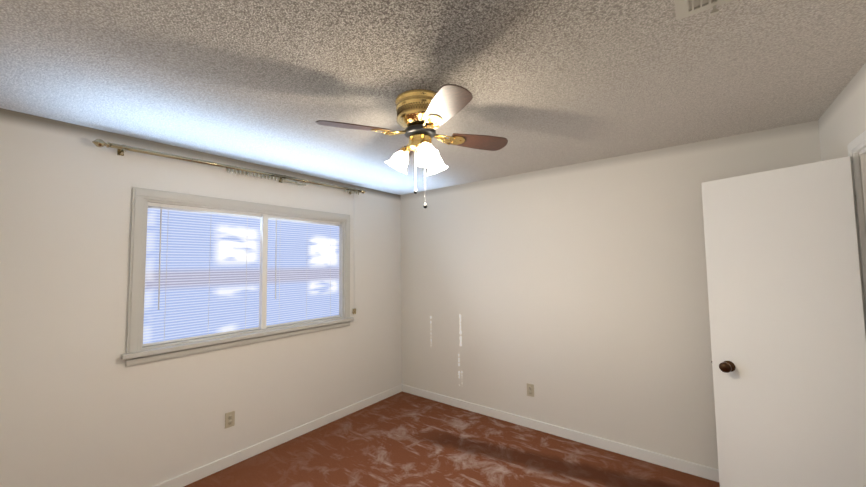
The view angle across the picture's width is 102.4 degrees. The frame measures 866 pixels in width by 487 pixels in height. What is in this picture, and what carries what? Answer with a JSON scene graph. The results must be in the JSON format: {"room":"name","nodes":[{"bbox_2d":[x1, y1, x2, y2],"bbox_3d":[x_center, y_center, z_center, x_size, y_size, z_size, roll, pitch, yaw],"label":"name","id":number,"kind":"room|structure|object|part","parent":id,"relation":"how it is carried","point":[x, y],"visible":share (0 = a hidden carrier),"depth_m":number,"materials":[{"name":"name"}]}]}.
{"room":"empty bedroom","nodes":[
{"label":"empty bedroom","id":0,"kind":"room"},
{"bbox_2d":[0,108,401,486],"bbox_3d":[-1.557,0.534,2.987,0.150,2.440,3.600,-3,-4,38],"label":"wall","id":1,"kind":"structure","parent":0,"point":[82,404],"depth_m":2.26,"materials":[{"name":"paint"}]},
{"bbox_2d":[92,139,364,313],"bbox_3d":[-1.431,0.034,2.972,0.115,1.363,2.186,-3,-4,38],"label":"curtain rod","id":2,"kind":"object","parent":1,"relation":"attached to","point":[121,149],"visible":1,"depth_m":2.73,"materials":[{"name":"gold metal"}]},
{"bbox_3d":[-1.440,-0.596,3.010,0.115,0.102,2.186,-3,-4,38],"label":"curtain rod","id":3,"kind":"part","parent":2,"relation":"part of","materials":[{"name":"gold metal"}]},
{"bbox_3d":[-0.855,0.104,3.763,0.056,1.302,0.054,-3,-4,38],"label":"curtain cord","id":4,"kind":"part","parent":2,"relation":"part of","materials":[{"name":"white plastic"}]},
{"bbox_2d":[225,411,234,428],"bbox_3d":[-1.598,1.386,2.739,0.008,0.114,0.070,-3,-4,38],"label":"electrical outlet","id":5,"kind":"object","parent":1,"relation":"attached to","point":[229,419],"visible":1,"depth_m":2.74,"materials":[{"name":"beige plastic"}]},
{"bbox_2d":[121,187,353,366],"bbox_3d":[-1.493,0.249,3.047,0.205,1.183,1.866,-3,-4,38],"label":"window","id":6,"kind":"structure","parent":1,"relation":"in","point":[137,352],"depth_m":2.70,"materials":[{"name":"white paint"}]},
{"bbox_2d":[143,202,339,345],"bbox_3d":[-1.485,0.238,3.041,0.044,0.990,1.632,-3,-4,38],"label":"window blinds","id":7,"kind":"object","parent":6,"relation":"attached to","point":[202,275],"visible":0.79,"depth_m":2.82,"materials":[{"name":"white plastic"}]},
{"bbox_2d":[153,385,400,486],"bbox_3d":[-1.476,1.705,2.867,0.014,0.085,3.540,-3,-4,38],"label":"baseboard","id":8,"kind":"structure","parent":1,"relation":"attached to","point":[187,478],"depth_m":2.96,"materials":[{"name":"white paint"}]},
{"bbox_2d":[0,0,865,194],"bbox_3d":[-0.076,-0.823,1.911,3.933,0.100,3.900,-3,-4,38],"label":"ceiling","id":9,"kind":"structure","parent":0,"point":[547,84],"depth_m":1.61,"materials":[{"name":"white paint"}]},
{"bbox_2d":[316,84,507,208],"bbox_3d":[-0.068,-0.481,1.871,0.798,0.587,0.798,-2,-4,25],"label":"fan","id":10,"kind":"object","parent":9,"relation":"hanging from","point":[423,115],"visible":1,"depth_m":1.79,"materials":[{"name":"brown wood"}]},
{"bbox_2d":[674,0,733,19],"bbox_3d":[0.953,-0.817,1.085,0.328,0.038,0.228,-3,-4,38],"label":"ceiling vent","id":11,"kind":"object","parent":9,"relation":"in","point":[685,8],"visible":0.98,"depth_m":1.20,"materials":[{"name":"silver metal"}]},
{"bbox_2d":[184,391,719,486],"bbox_3d":[-0.043,1.713,1.759,3.933,0.100,3.900,-3,-4,38],"label":"floor","id":12,"kind":"structure","parent":0,"point":[402,439],"depth_m":2.78,"materials":[{"name":"carpet"}]},
{"bbox_2d":[401,120,820,468],"bbox_3d":[1.086,0.518,3.318,3.933,2.440,0.150,-3,-4,38],"label":"wall","id":13,"kind":"structure","parent":0,"point":[576,295],"depth_m":3.04,"materials":[{"name":"paint"}]},
{"bbox_2d":[527,383,533,396],"bbox_3d":[0.923,1.391,3.300,0.070,0.114,0.008,-3,-4,38],"label":"electrical outlet","id":14,"kind":"object","parent":13,"relation":"attached to","point":[530,389],"visible":1,"depth_m":3.30,"materials":[{"name":"beige plastic"}]},
{"bbox_2d":[401,384,718,481],"bbox_3d":[1.051,1.691,3.183,3.633,0.085,0.014,-3,-4,38],"label":"baseboard","id":15,"kind":"structure","parent":13,"relation":"attached to","point":[681,465],"depth_m":3.00,"materials":[{"name":"white paint"}]},
{"bbox_2d":[818,63,865,233],"bbox_3d":[1.438,0.356,0.683,0.150,2.440,3.600,-3,-4,38],"label":"wall","id":16,"kind":"structure","parent":0,"point":[842,123],"depth_m":1.83,"materials":[{"name":"paint"}]},
{"bbox_2d":[702,156,865,486],"bbox_3d":[1.909,0.612,1.922,0.590,2.040,0.306,-3,-4,38],"label":"door","id":17,"kind":"structure","parent":16,"relation":"in","point":[787,313],"depth_m":1.87,"materials":[{"name":"white paint"}]},
{"bbox_3d":[1.775,0.735,2.103,0.144,0.064,0.173,-3,-4,38],"label":"knob","id":18,"kind":"part","parent":17,"relation":"part of","materials":[{"name":"brown metal"}]},
{"bbox_2d":[847,130,865,311],"bbox_3d":[1.941,0.542,1.341,0.172,2.135,0.780,-3,-4,38],"label":"trim","id":19,"kind":"structure","parent":16,"relation":"attached to","point":[856,145],"depth_m":1.68,"materials":[{"name":"white paint"}]}
]}

